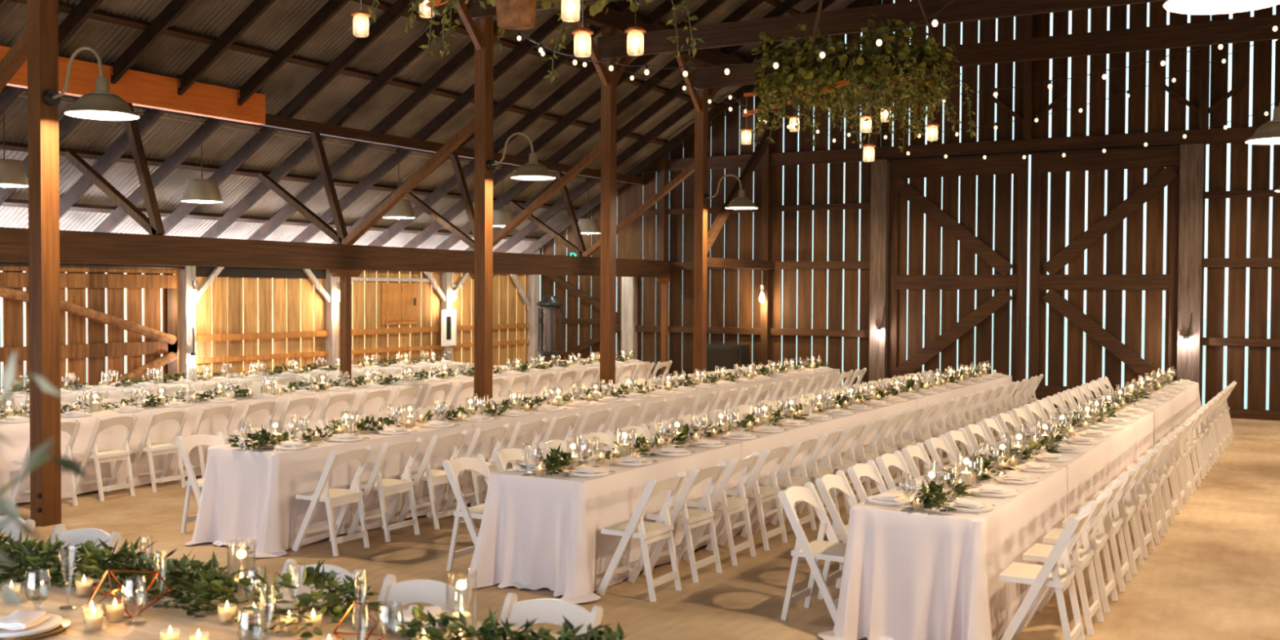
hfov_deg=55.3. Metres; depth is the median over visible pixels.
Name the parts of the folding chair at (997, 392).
seat frame, leg, leg, leg, backrest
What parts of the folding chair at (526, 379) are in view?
leg, backrest, leg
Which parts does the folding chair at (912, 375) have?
leg, backrest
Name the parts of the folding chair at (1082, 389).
leg, backrest, leg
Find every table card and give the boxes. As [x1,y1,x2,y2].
[189,368,196,381]
[252,381,261,395]
[635,378,644,392]
[800,398,811,415]
[925,373,933,386]
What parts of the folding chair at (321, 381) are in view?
backrest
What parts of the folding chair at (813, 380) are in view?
leg, backrest, leg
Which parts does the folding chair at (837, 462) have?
leg, seat, seat frame, leg, leg, backrest, leg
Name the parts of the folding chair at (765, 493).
leg, seat, seat frame, leg, leg, rail, backrest, leg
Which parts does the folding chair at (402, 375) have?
backrest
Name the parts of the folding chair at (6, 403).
backrest, leg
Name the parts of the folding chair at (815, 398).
leg, backrest, leg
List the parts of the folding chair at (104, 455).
leg, leg, seat, seat frame, rail, backrest, leg, leg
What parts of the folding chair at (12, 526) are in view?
backrest, leg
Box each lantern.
[351,0,370,35]
[423,0,434,17]
[566,0,580,20]
[571,0,593,55]
[625,0,645,53]
[739,96,752,144]
[789,104,800,131]
[859,84,873,133]
[862,82,875,161]
[881,105,891,122]
[925,88,939,141]
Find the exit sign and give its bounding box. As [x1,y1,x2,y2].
[568,251,577,256]
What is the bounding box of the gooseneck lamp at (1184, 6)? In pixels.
[1163,0,1279,14]
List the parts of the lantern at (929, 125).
lid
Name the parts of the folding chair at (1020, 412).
leg, backrest, leg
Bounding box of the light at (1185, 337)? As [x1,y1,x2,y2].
[1182,312,1191,339]
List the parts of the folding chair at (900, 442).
seat, seat frame, leg, leg, backrest, leg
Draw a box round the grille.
[707,348,738,374]
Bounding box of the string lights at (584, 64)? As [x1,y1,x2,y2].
[519,30,862,142]
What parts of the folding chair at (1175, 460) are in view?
seat frame, leg, leg, leg, leg, backrest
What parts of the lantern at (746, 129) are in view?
lid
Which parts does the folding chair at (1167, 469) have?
seat, seat frame, leg, leg, leg, backrest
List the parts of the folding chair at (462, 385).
leg, backrest, leg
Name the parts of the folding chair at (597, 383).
leg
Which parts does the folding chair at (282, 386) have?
backrest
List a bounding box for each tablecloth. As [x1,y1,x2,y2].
[0,391,91,408]
[0,401,211,502]
[61,377,247,404]
[164,386,366,444]
[184,420,473,557]
[212,369,368,391]
[329,376,474,416]
[353,361,465,377]
[413,401,608,502]
[456,437,741,603]
[466,367,576,403]
[544,361,651,395]
[553,386,706,442]
[659,376,781,424]
[665,414,844,530]
[738,368,842,408]
[782,397,916,483]
[817,461,1066,639]
[865,384,970,460]
[939,373,1013,431]
[960,427,1119,516]
[1032,408,1154,479]
[1080,392,1179,445]
[1146,382,1201,424]
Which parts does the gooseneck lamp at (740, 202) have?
arm, lamp shade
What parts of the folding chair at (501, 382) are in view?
backrest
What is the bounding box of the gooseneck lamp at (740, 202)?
[703,173,758,208]
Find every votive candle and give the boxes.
[9,581,20,597]
[75,575,93,595]
[81,600,101,623]
[84,606,103,629]
[105,598,124,622]
[160,625,177,639]
[191,629,208,639]
[217,600,236,622]
[247,603,263,622]
[280,610,298,635]
[303,608,322,630]
[313,431,319,440]
[335,426,342,434]
[404,419,411,426]
[417,415,424,422]
[417,630,430,639]
[456,413,462,421]
[524,403,529,410]
[535,464,544,475]
[551,399,557,405]
[596,452,604,463]
[611,448,619,459]
[655,439,661,447]
[692,433,699,441]
[710,428,717,436]
[747,421,753,430]
[755,417,761,426]
[843,401,848,408]
[912,498,923,511]
[971,472,976,484]
[981,468,991,479]
[998,459,1007,471]
[1008,456,1017,466]
[1067,428,1075,436]
[1082,421,1088,430]
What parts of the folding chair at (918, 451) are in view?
leg, backrest, leg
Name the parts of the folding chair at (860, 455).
seat, seat frame, leg, leg, leg, backrest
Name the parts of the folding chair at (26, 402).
leg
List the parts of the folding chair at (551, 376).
leg, backrest, leg, leg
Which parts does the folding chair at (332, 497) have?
leg, seat, seat frame, leg, rail, backrest, leg, leg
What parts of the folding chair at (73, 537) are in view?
leg, backrest, leg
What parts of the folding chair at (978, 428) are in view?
leg, backrest, leg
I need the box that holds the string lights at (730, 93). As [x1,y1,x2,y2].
[693,86,789,123]
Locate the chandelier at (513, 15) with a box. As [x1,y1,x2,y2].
[365,0,705,83]
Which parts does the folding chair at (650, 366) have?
leg, backrest, leg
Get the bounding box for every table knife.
[506,469,533,472]
[864,502,901,506]
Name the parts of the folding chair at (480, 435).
leg, leg, seat frame, rail, leg, seat, backrest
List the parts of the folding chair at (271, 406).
leg, backrest, leg, leg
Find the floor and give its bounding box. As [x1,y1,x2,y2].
[0,408,1279,639]
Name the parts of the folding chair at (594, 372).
leg, backrest, leg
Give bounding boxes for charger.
[0,616,70,639]
[252,596,331,611]
[376,617,448,635]
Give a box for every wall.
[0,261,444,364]
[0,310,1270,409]
[173,266,527,379]
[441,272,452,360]
[452,339,529,348]
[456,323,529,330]
[539,0,1279,410]
[870,0,882,147]
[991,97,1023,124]
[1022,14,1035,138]
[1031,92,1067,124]
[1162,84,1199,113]
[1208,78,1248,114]
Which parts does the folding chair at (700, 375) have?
backrest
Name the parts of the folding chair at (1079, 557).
seat, seat frame, leg, rail, leg, backrest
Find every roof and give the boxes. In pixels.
[0,0,670,205]
[0,136,582,253]
[57,0,747,141]
[611,0,855,59]
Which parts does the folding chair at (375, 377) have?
backrest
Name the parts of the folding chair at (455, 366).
leg, backrest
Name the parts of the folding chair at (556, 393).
leg, backrest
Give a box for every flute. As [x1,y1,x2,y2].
[57,550,77,608]
[151,557,168,606]
[351,570,368,629]
[352,608,368,639]
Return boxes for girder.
[706,257,774,269]
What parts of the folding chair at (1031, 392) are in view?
seat frame, leg, leg, leg, backrest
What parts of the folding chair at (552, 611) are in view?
leg, backrest, leg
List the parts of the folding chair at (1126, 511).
seat, seat frame, leg, leg, leg, rail, leg, backrest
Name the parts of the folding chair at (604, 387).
leg, backrest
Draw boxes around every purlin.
[0,140,581,211]
[0,198,542,241]
[8,0,668,145]
[23,88,589,177]
[351,0,717,108]
[604,1,759,64]
[764,0,801,14]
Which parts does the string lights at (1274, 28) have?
bulb, bulb, bulb, bulb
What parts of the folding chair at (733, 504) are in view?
leg, seat frame, seat, leg, leg, rail, backrest, leg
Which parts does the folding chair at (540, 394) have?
leg, backrest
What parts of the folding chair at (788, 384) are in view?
leg, backrest, leg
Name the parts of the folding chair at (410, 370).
leg, backrest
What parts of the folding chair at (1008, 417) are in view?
leg, backrest, leg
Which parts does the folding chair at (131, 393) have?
leg, backrest, leg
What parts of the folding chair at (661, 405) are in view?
leg, backrest, leg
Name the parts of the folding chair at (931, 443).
leg, backrest, leg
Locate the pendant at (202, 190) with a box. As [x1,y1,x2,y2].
[181,124,222,203]
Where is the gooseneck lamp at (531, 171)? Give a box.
[485,132,555,180]
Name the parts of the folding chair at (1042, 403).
leg, backrest, leg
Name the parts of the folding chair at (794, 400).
leg, backrest, leg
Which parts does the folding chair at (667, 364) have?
leg, backrest, leg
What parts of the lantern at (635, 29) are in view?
lid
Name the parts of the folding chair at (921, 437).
seat, seat frame, leg, leg, backrest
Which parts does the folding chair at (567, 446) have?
leg, backrest, leg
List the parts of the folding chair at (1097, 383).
leg, backrest, leg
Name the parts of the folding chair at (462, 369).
backrest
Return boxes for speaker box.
[706,343,749,376]
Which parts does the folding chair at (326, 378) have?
leg, backrest, leg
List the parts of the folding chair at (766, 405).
leg, backrest, leg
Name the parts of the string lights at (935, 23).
bulb, bulb, bulb, bulb, bulb, bulb, bulb, bulb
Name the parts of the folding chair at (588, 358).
backrest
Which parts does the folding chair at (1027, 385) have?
leg, seat frame, leg, backrest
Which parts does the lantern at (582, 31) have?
lid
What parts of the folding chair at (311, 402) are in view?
leg, leg, backrest, leg, leg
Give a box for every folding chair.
[0,398,14,407]
[0,404,29,415]
[0,515,35,542]
[11,418,80,506]
[22,394,62,408]
[50,524,121,555]
[60,400,84,409]
[70,413,137,501]
[73,390,111,403]
[91,395,129,405]
[119,386,154,399]
[124,408,188,492]
[142,392,177,400]
[160,384,193,395]
[175,404,236,481]
[176,431,226,533]
[184,388,214,396]
[200,381,231,391]
[223,385,252,394]
[227,399,279,444]
[232,425,276,439]
[238,378,266,391]
[262,382,289,391]
[272,375,299,387]
[275,395,318,433]
[278,559,364,597]
[284,418,326,433]
[291,444,373,555]
[297,379,324,388]
[304,373,331,385]
[315,391,356,431]
[331,377,355,385]
[333,413,371,429]
[335,370,360,379]
[346,437,423,542]
[355,388,391,424]
[362,368,387,382]
[364,374,386,380]
[376,408,409,423]
[377,573,471,612]
[388,385,422,418]
[389,366,413,378]
[391,372,414,378]
[396,430,468,529]
[415,364,438,377]
[415,382,453,418]
[417,404,449,417]
[419,369,441,377]
[440,363,462,373]
[442,423,510,511]
[442,453,490,571]
[446,368,465,374]
[448,381,474,413]
[453,399,484,412]
[464,362,474,371]
[484,417,547,501]
[488,395,516,408]
[492,377,506,398]
[492,444,537,471]
[493,364,512,370]
[498,592,603,638]
[503,373,532,403]
[517,372,555,399]
[519,391,542,404]
[536,360,552,365]
[537,412,581,461]
[538,436,577,459]
[542,369,577,399]
[548,388,573,399]
[571,367,599,395]
[573,407,612,452]
[574,357,590,363]
[576,385,599,395]
[580,429,616,451]
[594,365,618,389]
[596,471,685,601]
[601,382,622,391]
[603,403,641,446]
[615,364,637,385]
[617,398,667,440]
[617,423,650,444]
[622,362,654,385]
[624,381,635,387]
[642,460,726,582]
[647,395,692,435]
[648,377,667,385]
[648,417,678,435]
[650,360,672,386]
[668,374,686,382]
[679,412,708,427]
[682,451,759,565]
[687,372,706,380]
[688,391,716,428]
[706,369,724,377]
[707,387,737,422]
[708,407,735,423]
[717,442,791,551]
[724,368,741,374]
[730,384,757,418]
[733,403,759,418]
[740,365,756,373]
[751,382,776,415]
[751,435,819,533]
[756,364,771,370]
[756,378,794,409]
[757,399,781,413]
[777,376,809,406]
[777,481,846,624]
[779,395,799,410]
[782,427,843,520]
[799,373,825,403]
[800,391,821,402]
[804,422,866,514]
[815,470,857,599]
[817,372,839,400]
[818,387,836,401]
[831,416,888,498]
[833,369,853,395]
[835,385,853,398]
[846,459,887,502]
[847,368,866,393]
[852,382,870,392]
[852,411,906,492]
[867,379,884,391]
[870,406,924,484]
[875,449,913,489]
[882,377,898,387]
[890,402,940,476]
[895,374,910,384]
[901,441,934,479]
[907,398,955,469]
[908,372,923,381]
[920,369,934,380]
[924,434,956,468]
[927,394,968,457]
[937,391,982,455]
[944,427,974,459]
[951,387,994,449]
[964,384,1004,446]
[964,421,991,450]
[976,382,1015,441]
[980,415,1006,443]
[988,378,1026,434]
[995,410,1021,438]
[999,505,1091,639]
[1004,376,1034,429]
[1007,373,1043,427]
[1010,406,1033,431]
[1022,401,1044,426]
[1022,490,1108,635]
[1035,397,1054,422]
[1042,478,1122,613]
[1045,394,1065,417]
[1056,390,1074,411]
[1062,466,1136,591]
[1066,387,1084,407]
[1075,384,1092,404]
[1077,457,1147,574]
[1084,381,1100,400]
[1091,378,1106,397]
[1092,448,1158,558]
[1098,376,1114,394]
[1106,440,1168,543]
[1117,432,1177,531]
[1126,426,1183,519]
[1137,420,1191,509]
[1145,414,1196,499]
[1153,409,1204,491]
[1160,404,1208,483]
[1167,400,1213,475]
[1173,396,1217,468]
[1179,393,1222,462]
[1184,390,1226,457]
[1190,386,1230,451]
[1195,383,1233,446]
[1200,381,1236,440]
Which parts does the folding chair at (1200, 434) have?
seat frame, leg, leg, leg, leg, backrest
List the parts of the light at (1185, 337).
arm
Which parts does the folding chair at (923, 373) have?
leg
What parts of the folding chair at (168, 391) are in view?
leg, backrest, leg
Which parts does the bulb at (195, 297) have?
bulb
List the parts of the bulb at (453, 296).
bulb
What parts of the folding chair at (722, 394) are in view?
leg, backrest, leg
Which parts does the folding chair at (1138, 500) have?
seat, seat frame, leg, leg, leg, leg, backrest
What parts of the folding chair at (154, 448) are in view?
leg, leg, seat frame, seat, rail, backrest, leg, leg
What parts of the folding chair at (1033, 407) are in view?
leg, backrest, leg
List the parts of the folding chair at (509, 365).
backrest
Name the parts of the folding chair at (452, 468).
leg, leg, backrest, seat frame, seat, leg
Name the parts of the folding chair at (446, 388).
leg, backrest, leg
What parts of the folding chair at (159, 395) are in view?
leg, backrest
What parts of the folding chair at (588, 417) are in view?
leg, leg, seat frame, rail, backrest, leg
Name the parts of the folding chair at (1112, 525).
seat, seat frame, leg, leg, leg, backrest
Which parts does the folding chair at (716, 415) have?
leg, backrest, leg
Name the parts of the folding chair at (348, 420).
leg, backrest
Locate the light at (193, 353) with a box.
[190,327,196,356]
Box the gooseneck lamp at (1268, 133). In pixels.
[1244,102,1279,144]
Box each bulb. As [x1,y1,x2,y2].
[191,266,199,302]
[336,276,339,302]
[450,272,456,301]
[759,271,764,302]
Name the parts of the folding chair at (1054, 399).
leg, backrest, leg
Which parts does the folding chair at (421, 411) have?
leg, backrest, leg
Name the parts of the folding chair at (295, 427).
leg, backrest, leg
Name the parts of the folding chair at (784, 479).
leg, seat, seat frame, leg, leg, backrest, leg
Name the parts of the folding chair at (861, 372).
leg, leg, backrest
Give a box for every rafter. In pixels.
[0,0,103,115]
[0,0,194,205]
[59,0,275,217]
[93,0,350,232]
[162,0,416,235]
[200,0,469,238]
[248,20,497,239]
[291,12,569,242]
[330,0,638,244]
[368,0,684,246]
[402,0,725,248]
[434,0,764,249]
[464,0,801,250]
[493,0,836,252]
[521,0,871,253]
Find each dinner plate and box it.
[0,393,25,397]
[0,417,30,422]
[0,613,62,638]
[60,390,72,393]
[60,413,91,417]
[68,385,92,388]
[84,405,114,409]
[92,386,116,390]
[114,407,143,412]
[134,383,157,386]
[164,403,191,407]
[173,381,196,383]
[182,397,207,400]
[209,399,236,402]
[210,377,232,381]
[222,374,239,377]
[231,441,254,445]
[244,375,265,377]
[252,395,277,398]
[259,588,328,608]
[273,443,310,449]
[277,373,297,375]
[288,432,320,438]
[291,391,315,395]
[308,371,328,373]
[328,388,351,391]
[328,435,363,441]
[339,425,369,431]
[362,385,384,387]
[364,367,382,368]
[378,429,411,434]
[382,608,454,631]
[391,364,408,367]
[394,382,415,384]
[394,420,414,424]
[423,379,444,382]
[423,422,454,427]
[426,414,453,418]
[452,377,471,379]
[464,417,493,421]
[502,372,521,374]
[502,411,529,416]
[512,463,547,471]
[526,369,544,372]
[537,407,563,410]
[548,368,566,369]
[562,453,597,461]
[568,402,594,406]
[568,468,608,476]
[569,365,586,368]
[597,398,622,401]
[603,445,635,451]
[613,458,652,466]
[624,395,648,398]
[626,360,642,362]
[645,437,672,443]
[649,391,672,394]
[654,449,690,456]
[673,387,695,391]
[677,431,706,435]
[690,441,724,447]
[695,384,716,387]
[706,424,737,429]
[715,382,736,384]
[723,433,755,439]
[734,418,760,422]
[735,379,755,382]
[752,426,784,432]
[753,376,772,379]
[770,373,789,376]
[779,421,809,426]
[786,372,804,374]
[801,369,819,372]
[804,415,832,420]
[811,404,832,407]
[815,368,833,369]
[826,410,853,414]
[846,405,873,409]
[865,401,891,405]
[867,494,914,505]
[883,397,907,401]
[898,481,940,490]
[899,394,923,397]
[914,390,937,393]
[926,469,963,478]
[928,387,951,390]
[942,384,963,386]
[944,502,994,512]
[951,459,989,466]
[956,381,975,384]
[965,378,986,381]
[971,487,1017,497]
[972,450,1004,457]
[977,376,996,378]
[986,373,1006,376]
[991,442,1027,448]
[995,475,1038,484]
[1008,435,1040,440]
[1015,464,1057,471]
[1024,427,1056,433]
[1033,454,1072,462]
[1038,422,1070,426]
[1051,416,1075,421]
[1054,446,1087,452]
[1063,411,1088,415]
[1064,438,1100,444]
[1074,406,1093,410]
[1078,431,1111,436]
[1084,402,1093,405]
[1089,425,1122,430]
[1093,398,1110,402]
[1102,418,1132,423]
[1112,413,1140,418]
[1120,408,1148,413]
[1128,404,1155,408]
[1136,400,1163,404]
[1147,397,1168,399]
[1150,392,1175,396]
[1156,389,1180,392]
[1162,386,1186,389]
[1168,383,1191,386]
[1173,381,1195,383]
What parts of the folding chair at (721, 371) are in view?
backrest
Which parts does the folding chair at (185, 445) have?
leg, leg, seat frame, seat, backrest, leg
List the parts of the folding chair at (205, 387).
leg, backrest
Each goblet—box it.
[24,570,50,613]
[121,577,147,625]
[236,608,265,639]
[243,570,268,613]
[376,603,403,639]
[901,479,915,508]
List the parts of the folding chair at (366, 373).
leg, backrest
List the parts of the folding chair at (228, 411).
leg, leg, rail, backrest, leg, leg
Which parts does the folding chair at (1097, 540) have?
seat, seat frame, leg, rail, leg, backrest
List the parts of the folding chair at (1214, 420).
seat frame, leg, leg, leg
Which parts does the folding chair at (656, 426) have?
leg, backrest, leg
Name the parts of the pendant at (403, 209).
lamp shade, cord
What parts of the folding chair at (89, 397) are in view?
leg, backrest, leg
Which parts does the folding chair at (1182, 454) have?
seat frame, leg, leg, leg, leg, backrest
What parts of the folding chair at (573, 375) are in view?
leg, backrest, leg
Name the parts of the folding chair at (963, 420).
seat, seat frame, leg, leg, leg, backrest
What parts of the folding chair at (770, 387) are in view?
leg, backrest, leg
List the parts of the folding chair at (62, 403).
backrest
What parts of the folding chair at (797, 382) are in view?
leg, backrest, leg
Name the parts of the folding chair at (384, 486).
leg, seat frame, leg, seat, rail, backrest, leg, leg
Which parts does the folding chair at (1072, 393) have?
leg, backrest, leg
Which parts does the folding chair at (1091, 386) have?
leg, backrest, leg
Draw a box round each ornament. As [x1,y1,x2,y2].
[83,568,171,618]
[333,600,389,639]
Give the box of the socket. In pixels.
[933,13,937,20]
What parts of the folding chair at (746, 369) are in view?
backrest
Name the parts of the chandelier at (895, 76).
arm, vine stem, arm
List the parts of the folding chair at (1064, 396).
leg, backrest, leg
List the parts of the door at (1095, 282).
rail, rail, rail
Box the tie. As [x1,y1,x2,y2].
[742,99,791,116]
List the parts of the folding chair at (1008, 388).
seat frame, leg, leg, backrest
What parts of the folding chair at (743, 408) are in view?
leg, backrest, leg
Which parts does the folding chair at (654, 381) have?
leg, backrest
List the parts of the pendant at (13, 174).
cord, bulb, lamp shade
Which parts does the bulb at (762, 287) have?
bulb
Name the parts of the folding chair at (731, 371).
backrest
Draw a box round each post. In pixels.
[26,0,61,526]
[179,266,195,378]
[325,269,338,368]
[339,276,351,379]
[474,17,493,408]
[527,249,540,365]
[600,26,617,392]
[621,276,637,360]
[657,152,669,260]
[660,282,668,381]
[693,61,708,376]
[760,101,773,366]
[868,159,889,391]
[1176,143,1204,394]
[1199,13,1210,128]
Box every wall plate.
[6,261,510,274]
[549,4,750,68]
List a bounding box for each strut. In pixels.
[0,27,27,92]
[64,150,156,235]
[124,102,164,235]
[257,172,341,244]
[309,132,347,244]
[341,117,474,245]
[404,191,474,249]
[449,154,474,238]
[493,143,600,246]
[509,200,581,256]
[555,170,586,256]
[581,162,694,257]
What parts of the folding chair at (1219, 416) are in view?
seat frame, leg, leg, leg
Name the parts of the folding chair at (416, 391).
leg, backrest, leg, leg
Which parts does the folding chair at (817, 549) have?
leg, rail, backrest, leg, seat frame, seat, leg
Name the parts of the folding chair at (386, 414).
leg, backrest, leg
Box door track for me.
[877,143,1187,161]
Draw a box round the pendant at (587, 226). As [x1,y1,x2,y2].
[577,189,600,234]
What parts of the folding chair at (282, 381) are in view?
leg, backrest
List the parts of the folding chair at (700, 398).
leg, seat frame, backrest, leg, leg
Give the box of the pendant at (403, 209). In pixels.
[382,163,415,219]
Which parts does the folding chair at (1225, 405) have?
leg, leg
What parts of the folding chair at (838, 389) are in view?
leg, backrest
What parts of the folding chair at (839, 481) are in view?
leg, leg, backrest, seat frame, leg, seat, leg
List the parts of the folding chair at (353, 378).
backrest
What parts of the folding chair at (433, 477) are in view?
leg, seat, seat frame, leg, rail, leg, backrest, leg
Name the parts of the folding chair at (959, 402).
seat, leg, seat frame, leg, backrest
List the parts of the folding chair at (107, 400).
backrest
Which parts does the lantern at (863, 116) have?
lid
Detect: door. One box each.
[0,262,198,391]
[540,274,621,361]
[887,155,1028,396]
[1028,147,1180,408]
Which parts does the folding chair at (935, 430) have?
seat, seat frame, leg, leg, backrest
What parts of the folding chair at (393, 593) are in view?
leg, backrest, leg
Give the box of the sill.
[1228,408,1279,420]
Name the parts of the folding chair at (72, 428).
leg, seat frame, backrest, leg, leg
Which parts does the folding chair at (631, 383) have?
backrest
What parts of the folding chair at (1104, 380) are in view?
leg, backrest, leg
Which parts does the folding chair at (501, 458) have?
leg, backrest, leg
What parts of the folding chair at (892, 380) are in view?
leg, backrest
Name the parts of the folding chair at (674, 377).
backrest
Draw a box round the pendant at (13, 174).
[0,108,28,187]
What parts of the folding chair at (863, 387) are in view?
leg, backrest, leg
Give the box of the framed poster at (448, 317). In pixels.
[440,309,456,346]
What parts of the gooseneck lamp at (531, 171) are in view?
arm, lamp shade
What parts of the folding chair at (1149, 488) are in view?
seat frame, seat, leg, leg, leg, backrest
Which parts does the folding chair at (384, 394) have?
leg, backrest, leg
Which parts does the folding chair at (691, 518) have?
leg, seat frame, seat, leg, leg, rail, backrest, leg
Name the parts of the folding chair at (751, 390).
leg, seat frame, backrest, leg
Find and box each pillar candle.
[4,407,13,418]
[91,399,98,410]
[102,377,108,386]
[154,374,159,382]
[158,394,164,404]
[204,371,209,379]
[216,389,222,397]
[234,572,250,600]
[250,368,255,373]
[264,386,271,394]
[271,429,279,444]
[293,365,297,373]
[342,421,350,434]
[364,360,368,367]
[364,376,370,385]
[405,413,413,425]
[407,373,412,381]
[442,371,447,377]
[451,604,471,637]
[466,404,474,417]
[511,400,517,409]
[515,364,519,371]
[555,395,561,404]
[568,360,573,366]
[568,452,577,468]
[592,389,598,399]
[620,440,629,455]
[626,385,631,393]
[665,380,671,389]
[672,429,679,443]
[695,376,700,384]
[716,420,724,433]
[720,373,725,380]
[747,369,752,377]
[760,413,768,425]
[771,366,775,373]
[787,406,795,417]
[789,364,794,370]
[816,400,822,411]
[848,394,853,404]
[868,391,875,399]
[893,385,899,395]
[912,381,918,390]
[960,467,971,484]
[964,372,968,378]
[982,368,986,374]
[997,453,1007,468]
[1013,441,1023,456]
[1040,431,1048,445]
[1057,422,1066,435]
[1083,413,1091,425]
[1092,407,1099,418]
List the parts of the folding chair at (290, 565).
leg, backrest, leg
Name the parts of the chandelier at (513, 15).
arm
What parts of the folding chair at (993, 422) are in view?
leg, backrest, leg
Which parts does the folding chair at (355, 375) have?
backrest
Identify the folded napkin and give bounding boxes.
[0,609,48,630]
[1,391,20,395]
[4,415,27,421]
[64,410,86,415]
[96,385,112,388]
[119,404,139,409]
[137,382,153,385]
[168,400,187,405]
[177,378,193,382]
[185,395,199,398]
[213,376,227,379]
[213,396,232,400]
[226,373,239,375]
[228,391,243,395]
[238,437,257,443]
[248,373,262,377]
[256,392,273,396]
[271,387,283,391]
[272,584,318,602]
[280,440,306,447]
[281,371,295,374]
[293,430,317,435]
[295,389,311,393]
[304,385,318,387]
[311,368,325,372]
[332,386,348,389]
[334,432,359,439]
[350,423,357,428]
[365,382,380,386]
[368,364,380,368]
[383,426,406,431]
[390,417,405,422]
[393,363,405,365]
[396,380,411,383]
[398,604,443,624]
[417,361,430,364]
[427,377,442,380]
[427,420,448,425]
[432,413,447,416]
[440,360,452,362]
[454,374,468,377]
[469,414,489,419]
[474,407,488,411]
[506,370,518,373]
[506,408,526,413]
[518,461,545,467]
[529,368,542,370]
[540,404,559,408]
[542,399,554,402]
[551,365,564,368]
[569,395,583,398]
[571,451,590,457]
[572,364,583,366]
[572,400,590,404]
[573,465,602,473]
[597,391,610,394]
[602,395,619,399]
[608,443,633,448]
[620,455,646,462]
[628,392,644,396]
[644,384,659,387]
[645,435,667,440]
[653,389,670,392]
[659,446,685,453]
[677,386,691,389]
[688,428,702,433]
[696,438,719,444]
[698,382,712,386]
[711,422,732,426]
[718,379,732,383]
[728,431,751,437]
[737,377,751,380]
[739,416,759,421]
[755,374,769,377]
[758,424,778,430]
[767,411,784,415]
[773,372,785,375]
[784,418,804,423]
[788,370,801,373]
[804,368,816,370]
[808,413,827,417]
[811,401,826,405]
[817,366,829,368]
[831,408,849,413]
[851,404,867,408]
[869,399,885,404]
[872,492,906,501]
[888,395,902,399]
[904,391,919,395]
[907,479,932,486]
[919,388,933,392]
[933,385,946,388]
[933,467,961,474]
[945,382,959,386]
[952,497,986,509]
[957,379,972,382]
[958,457,973,463]
[968,377,982,380]
[978,448,1001,453]
[978,484,1006,493]
[982,374,993,377]
[991,372,1002,375]
[997,440,1021,445]
[1004,472,1031,480]
[1016,433,1034,438]
[1024,461,1050,469]
[1031,426,1046,431]
[1040,452,1063,459]
[1044,420,1063,424]
[1057,414,1075,418]
[1057,443,1077,449]
[1068,409,1086,413]
[1071,435,1093,442]
[1080,404,1095,408]
[1085,428,1105,435]
[1097,422,1115,427]
[1098,396,1110,399]
[1106,417,1126,422]
[1107,393,1121,396]
[1115,389,1128,392]
[1117,411,1134,416]
[1124,386,1136,389]
[1125,406,1145,411]
[1134,402,1149,406]
[1142,398,1156,402]
[1149,394,1164,398]
[1155,391,1169,395]
[1162,387,1175,391]
[1166,384,1181,388]
[1173,382,1186,385]
[1179,379,1191,382]
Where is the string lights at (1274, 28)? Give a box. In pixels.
[850,17,1279,102]
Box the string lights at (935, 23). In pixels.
[516,0,954,76]
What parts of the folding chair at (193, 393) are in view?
leg, backrest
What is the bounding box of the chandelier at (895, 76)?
[743,0,975,153]
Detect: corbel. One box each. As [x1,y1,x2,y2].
[328,269,361,276]
[469,272,494,279]
[656,277,670,282]
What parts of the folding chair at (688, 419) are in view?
leg, backrest, leg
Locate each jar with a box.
[352,16,368,35]
[573,34,591,55]
[626,31,644,53]
[741,133,751,144]
[789,119,799,131]
[861,120,871,133]
[862,149,874,161]
[881,111,888,122]
[926,127,937,141]
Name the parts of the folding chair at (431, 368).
leg, backrest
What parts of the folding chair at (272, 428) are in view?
leg, backrest, leg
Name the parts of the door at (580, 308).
rail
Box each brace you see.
[196,266,224,297]
[302,268,330,302]
[337,276,355,302]
[423,271,445,301]
[454,0,482,49]
[454,272,469,293]
[493,25,506,48]
[510,274,531,311]
[574,17,608,85]
[616,56,631,84]
[675,53,701,112]
[706,124,776,253]
[707,87,719,109]
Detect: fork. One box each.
[563,475,588,478]
[945,510,979,514]
[972,495,1004,498]
[995,481,1023,484]
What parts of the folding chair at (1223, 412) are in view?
seat frame, leg, leg, leg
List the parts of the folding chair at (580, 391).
leg, backrest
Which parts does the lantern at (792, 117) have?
lid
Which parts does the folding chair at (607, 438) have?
leg, backrest, leg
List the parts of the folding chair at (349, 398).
seat, leg, leg, backrest, leg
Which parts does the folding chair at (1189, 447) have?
seat frame, leg, leg, leg, leg, backrest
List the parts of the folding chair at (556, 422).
leg, backrest, leg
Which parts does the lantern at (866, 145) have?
lid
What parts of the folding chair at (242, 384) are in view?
leg, backrest, leg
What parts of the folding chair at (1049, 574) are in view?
seat, seat frame, leg, rail, leg, backrest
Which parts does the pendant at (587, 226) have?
cord, lamp shade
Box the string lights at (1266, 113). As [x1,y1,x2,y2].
[879,99,1279,159]
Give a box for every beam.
[0,45,265,124]
[0,226,670,277]
[259,113,645,185]
[469,0,617,19]
[597,0,1165,59]
[635,125,1279,346]
[692,13,1279,89]
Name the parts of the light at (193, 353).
lamp shade, arm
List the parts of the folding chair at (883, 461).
leg, backrest, leg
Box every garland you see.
[0,355,449,392]
[0,355,631,417]
[0,526,628,639]
[226,359,831,450]
[515,364,986,475]
[911,371,1182,511]
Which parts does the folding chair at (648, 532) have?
leg, seat frame, seat, leg, leg, rail, backrest, leg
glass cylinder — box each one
[101,371,110,386]
[226,541,227,577]
[404,404,415,426]
[445,571,476,638]
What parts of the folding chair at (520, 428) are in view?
leg, seat frame, backrest, leg, leg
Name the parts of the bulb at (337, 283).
bulb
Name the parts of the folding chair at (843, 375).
leg, backrest, leg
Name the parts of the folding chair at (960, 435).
leg, backrest, leg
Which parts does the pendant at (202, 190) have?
cord, lamp shade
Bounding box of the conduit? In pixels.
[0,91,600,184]
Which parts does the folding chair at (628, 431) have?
leg, backrest, leg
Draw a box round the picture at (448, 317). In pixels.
[446,315,451,339]

